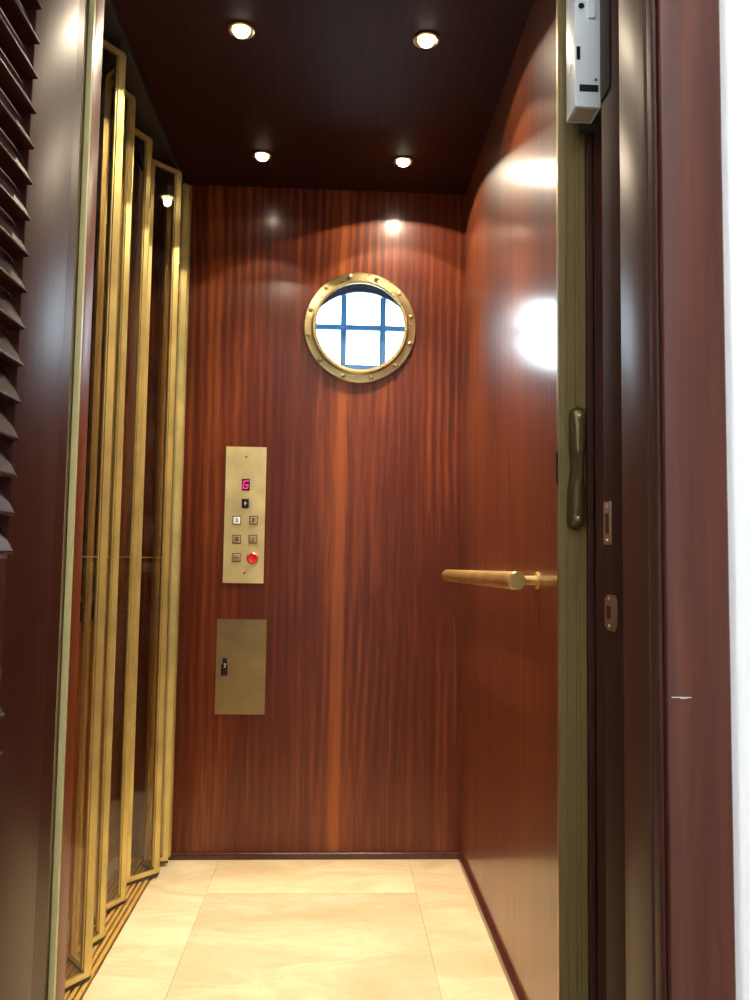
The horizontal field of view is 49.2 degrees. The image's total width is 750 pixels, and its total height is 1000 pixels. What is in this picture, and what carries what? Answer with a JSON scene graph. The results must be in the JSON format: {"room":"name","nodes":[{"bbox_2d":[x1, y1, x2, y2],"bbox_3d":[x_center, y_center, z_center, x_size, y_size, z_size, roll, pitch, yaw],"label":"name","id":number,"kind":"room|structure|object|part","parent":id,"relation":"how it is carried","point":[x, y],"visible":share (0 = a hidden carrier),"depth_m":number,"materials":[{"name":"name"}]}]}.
{"room":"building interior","nodes":[
{"label":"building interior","id":0,"kind":"room"},
{"bbox_2d":[67,857,514,999],"bbox_3d":[-0.231,1.074,1.851,1.150,0.060,1.345,1,-4,-3],"label":"floor","id":1,"kind":"structure","parent":0,"point":[240,946],"depth_m":1.98,"materials":[{"name":"beige stone"}]},
{"bbox_2d":[44,0,95,999],"bbox_3d":[-0.465,-0.052,1.266,0.008,2.095,0.010,1,-4,-3],"label":"trim","id":2,"kind":"structure","parent":1,"relation":"on","point":[92,3],"depth_m":1.26,"materials":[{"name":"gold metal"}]},
{"bbox_2d":[55,0,104,999],"bbox_3d":[-0.467,-0.051,1.292,0.008,2.095,0.043,1,-4,-3],"label":"trim","id":3,"kind":"structure","parent":1,"relation":"on","point":[99,20],"depth_m":1.29,"materials":[{"name":"red wood"}]},
{"bbox_2d":[64,857,151,999],"bbox_3d":[-0.672,1.037,1.859,0.119,0.010,1.228,1,-4,-3],"label":"track","id":4,"kind":"object","parent":1,"relation":"on","point":[116,918],"visible":0.31,"depth_m":2.03,"materials":[{"name":"gold metal"}]},
{"bbox_2d":[65,39,191,991],"bbox_3d":[-0.641,-0.007,1.951,0.098,2.082,1.206,1,-4,0],"label":"gate","id":5,"kind":"object","parent":4,"relation":"on","point":[95,907],"visible":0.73,"depth_m":2.12,"materials":[{"name":"gold metal"}]},
{"bbox_3d":[-0.617,0.034,2.536,0.034,2.078,0.033,1,-4,-3],"label":"post","id":6,"kind":"part","parent":5,"relation":"part of","materials":[{"name":"gold metal"}]},
{"bbox_2d":[556,0,588,999],"bbox_3d":[0.311,-0.039,1.311,0.048,2.073,0.073,1,-4,-3],"label":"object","id":7,"kind":"object","parent":1,"relation":"on","point":[572,742],"depth_m":1.28,"materials":[{"name":"green paint"}]},
{"bbox_3d":[0.319,-0.051,1.288,0.030,0.196,0.023,1,-4,-3],"label":"pull handle","id":8,"kind":"part","parent":7,"relation":"part of","materials":[{"name":"gold metal"}]},
{"bbox_2d":[131,185,464,858],"bbox_3d":[-0.207,0.015,2.589,1.070,2.160,0.030,1,-4,-3],"label":"wall","id":9,"kind":"structure","parent":0,"point":[356,745],"depth_m":2.57,"materials":[{"name":"brown wood"}]},
{"bbox_2d":[68,90,142,918],"bbox_3d":[-0.773,-0.052,2.127,0.044,2.390,1.405,1,-4,-3],"label":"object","id":10,"kind":"structure","parent":9,"relation":"in","point":[128,437],"depth_m":2.52,"materials":[{"name":"clear glass"}]},
{"bbox_3d":[-0.762,-0.475,2.010,0.020,1.563,1.110,1,-4,-3],"label":"pane","id":11,"kind":"part","parent":10,"relation":"part of","materials":[{"name":"clear glass"}]},
{"bbox_3d":[-0.786,0.728,2.070,0.040,0.825,1.405,1,-4,-3],"label":"panel","id":12,"kind":"part","parent":10,"relation":"part of","materials":[{"name":"clear glass"}]},
{"bbox_3d":[-0.770,0.243,1.953,0.044,0.016,1.100,1,-4,-3],"label":"rail","id":13,"kind":"part","parent":10,"relation":"part of","materials":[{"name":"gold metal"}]},
{"bbox_3d":[-0.795,-0.425,2.710,0.040,1.563,0.294,1,-4,-3],"label":"frame post","id":14,"kind":"part","parent":10,"relation":"part of","materials":[{"name":"gold metal"}]},
{"bbox_2d":[215,619,266,714],"bbox_3d":[-0.413,0.513,2.522,0.152,0.290,0.012,1,-4,-3],"label":"panel","id":15,"kind":"object","parent":9,"relation":"attached to","point":[241,643],"visible":1,"depth_m":2.52,"materials":[{"name":"gold metal"}]},
{"bbox_2d":[223,446,266,582],"bbox_3d":[-0.406,0.045,2.557,0.126,0.426,0.009,1,-4,-3],"label":"control panel","id":16,"kind":"object","parent":9,"relation":"attached to","point":[245,480],"visible":1,"depth_m":2.56,"materials":[{"name":"gold metal"}]},
{"bbox_2d":[168,851,460,859],"bbox_3d":[-0.181,1.081,2.492,0.891,0.020,0.012,1,-4,-3],"label":"baseboard","id":17,"kind":"structure","parent":9,"relation":"attached to","point":[329,855],"depth_m":2.49,"materials":[{"name":"brown wood"}]},
{"bbox_2d":[304,273,415,382],"bbox_3d":[-0.047,-0.551,2.615,0.358,0.358,0.030,1,-4,-3],"label":"porthole","id":18,"kind":"object","parent":9,"relation":"attached to","point":[323,360],"visible":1,"depth_m":2.61,"materials":[{"name":"gold metal"}]},
{"bbox_2d":[101,0,533,193],"bbox_3d":[-0.184,-1.081,1.999,1.021,0.060,1.305,1,-4,-3],"label":"ceiling","id":19,"kind":"structure","parent":0,"point":[336,91],"depth_m":2.06,"materials":[{"name":"brown wood"}]},
{"bbox_2d":[101,0,184,188],"bbox_3d":[-0.626,-1.046,2.011,0.100,0.020,1.228,1,-4,-3],"label":"ceiling track","id":20,"kind":"object","parent":19,"relation":"attached to","point":[147,120],"visible":0.42,"depth_m":2.13,"materials":[{"name":"brown wood"}]},
{"bbox_2d":[228,21,254,39],"bbox_3d":[-0.302,-1.055,1.853,0.060,0.015,0.060,1,-4,-3],"label":"recessed light","id":21,"kind":"object","parent":19,"relation":"in","point":[238,29],"visible":1,"depth_m":1.84,"materials":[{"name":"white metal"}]},
{"bbox_2d":[252,150,271,160],"bbox_3d":[-0.334,-1.014,2.430,0.060,0.015,0.060,1,-4,-3],"label":"recessed light","id":22,"kind":"object","parent":19,"relation":"in","point":[260,155],"visible":1,"depth_m":2.42,"materials":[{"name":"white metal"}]},
{"bbox_2d":[393,156,412,166],"bbox_3d":[0.084,-1.006,2.451,0.060,0.015,0.060,1,-4,-3],"label":"recessed light","id":23,"kind":"object","parent":19,"relation":"in","point":[402,161],"visible":1,"depth_m":2.44,"materials":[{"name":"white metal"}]},
{"bbox_2d":[413,31,439,48],"bbox_3d":[0.118,-1.047,1.878,0.060,0.015,0.060,1,-4,-3],"label":"recessed light","id":24,"kind":"object","parent":19,"relation":"in","point":[426,39],"visible":1,"depth_m":1.87,"materials":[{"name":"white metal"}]},
{"bbox_2d":[461,0,557,999],"bbox_3d":[0.324,-0.022,1.980,0.030,2.160,1.240,1,-4,-3],"label":"wall","id":25,"kind":"structure","parent":0,"point":[509,769],"depth_m":1.84,"materials":[{"name":"brown wood"}]},
{"bbox_2d":[442,570,539,589],"bbox_3d":[0.264,0.191,2.021,0.078,0.043,0.931,1,-4,-3],"label":"handrail","id":26,"kind":"object","parent":25,"relation":"attached to","point":[513,580],"visible":1,"depth_m":1.71,"materials":[{"name":"gold metal"}]},
{"bbox_2d":[458,853,524,999],"bbox_3d":[0.288,1.044,1.895,0.012,0.020,1.228,1,-4,-3],"label":"baseboard","id":27,"kind":"structure","parent":25,"relation":"attached to","point":[517,994],"depth_m":1.97,"materials":[{"name":"brown wood"}]},
{"bbox_2d":[566,0,600,134],"bbox_3d":[0.332,-0.758,1.304,0.048,0.330,0.066,1,-4,-3],"label":"box","id":28,"kind":"object","parent":25,"relation":"attached to","point":[583,104],"visible":0.96,"depth_m":1.27,"materials":[{"name":"white metal"}]},
{"bbox_2d":[585,134,595,999],"bbox_3d":[0.340,-0.038,1.303,0.010,2.095,0.018,1,-4,-3],"label":"trim","id":29,"kind":"structure","parent":25,"relation":"attached to","point":[588,138],"depth_m":1.28,"materials":[{"name":"brown wood"}]},
{"bbox_2d":[592,115,606,999],"bbox_3d":[0.452,-0.067,1.327,0.214,2.160,0.068,1,-4,-3],"label":"trim","id":30,"kind":"structure","parent":25,"relation":"attached to","point":[600,800],"depth_m":1.28,"materials":[{"name":"brown wood"}]},
{"bbox_2d":[719,0,749,999],"bbox_3d":[-0.044,-0.315,1.059,4.000,2.600,0.170,1,-4,-3],"label":"wall","id":31,"kind":"structure","parent":0,"point":[734,15],"depth_m":0.98,"materials":[{"name":"white paint"}]},
{"bbox_2d":[0,0,79,999],"bbox_3d":[-0.360,-0.076,0.560,0.048,2.018,0.756,1,-4,-3],"label":"door","id":32,"kind":"structure","parent":31,"relation":"in","point":[39,38],"depth_m":0.84,"materials":[{"name":"brown wood"}]},
{"bbox_3d":[-0.362,0.089,0.544,0.034,0.101,0.491,1,-4,-3],"label":"rail","id":33,"kind":"part","parent":32,"relation":"part of","materials":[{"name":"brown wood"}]},
{"bbox_2d":[31,0,85,999],"bbox_3d":[-0.422,-0.042,1.022,0.020,2.040,0.166,1,-4,-3],"label":"trim","id":34,"kind":"structure","parent":31,"relation":"attached to","point":[41,905],"depth_m":1.07,"materials":[{"name":"brown wood"}]},
{"bbox_2d":[600,0,610,101],"bbox_3d":[0.331,-0.799,1.184,0.002,0.445,0.041,1,-4,-3],"label":"trim","id":35,"kind":"structure","parent":31,"relation":"attached to","point":[605,48],"depth_m":1.17,"materials":[{"name":"brown wood"}]},
{"bbox_2d":[604,501,611,544],"bbox_3d":[0.319,0.032,1.128,0.002,0.059,0.030,1,-4,-3],"label":"strike plate","id":36,"kind":"object","parent":31,"relation":"attached to","point":[607,505],"visible":1,"depth_m":1.12,"materials":[{"name":"metal"}]},
{"bbox_2d":[605,595,617,631],"bbox_3d":[0.318,0.152,1.107,0.002,0.048,0.047,1,-4,-3],"label":"latch plate","id":37,"kind":"object","parent":31,"relation":"attached to","point":[611,624],"visible":1,"depth_m":1.10,"materials":[{"name":"metal"}]},
{"bbox_2d":[601,0,625,999],"bbox_3d":[0.338,-0.025,1.113,0.031,2.040,0.074,1,-4,-3],"label":"trim","id":38,"kind":"structure","parent":31,"relation":"attached to","point":[611,271],"depth_m":1.10,"materials":[{"name":"brown wood"}]},
{"bbox_2d":[618,0,655,999],"bbox_3d":[0.340,-0.031,1.026,0.034,2.040,0.102,1,-4,-3],"label":"trim","id":39,"kind":"structure","parent":31,"relation":"attached to","point":[634,254],"depth_m":1.01,"materials":[{"name":"brown wood"}]},
{"bbox_2d":[646,0,666,999],"bbox_3d":[0.332,-0.040,0.965,0.008,2.050,0.018,1,-4,-3],"label":"trim","id":40,"kind":"structure","parent":31,"relation":"attached to","point":[651,5],"depth_m":0.96,"materials":[{"name":"brown wood"}]},
{"bbox_2d":[656,0,735,999],"bbox_3d":[0.375,-0.075,0.966,0.075,2.120,0.018,1,-4,-3],"label":"door frame","id":41,"kind":"structure","parent":31,"relation":"attached to","point":[696,614],"depth_m":0.95,"materials":[{"name":"brown wood"}]},
{"bbox_3d":[-0.409,-0.038,2.874,1.950,2.500,0.040,1,-4,-3],"label":"wall","id":42,"kind":"structure","parent":0,"visible":0},
{"bbox_2d":[316,283,403,369],"bbox_3d":[-0.050,-0.569,2.906,0.571,0.496,0.023,1,-4,-3],"label":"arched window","id":43,"kind":"structure","parent":42,"relation":"in","point":[343,291],"depth_m":2.90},
{"bbox_3d":[-0.050,-0.570,2.901,0.571,0.496,0.014,1,-4,-3],"label":"frame","id":44,"kind":"part","parent":43,"relation":"part of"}
]}

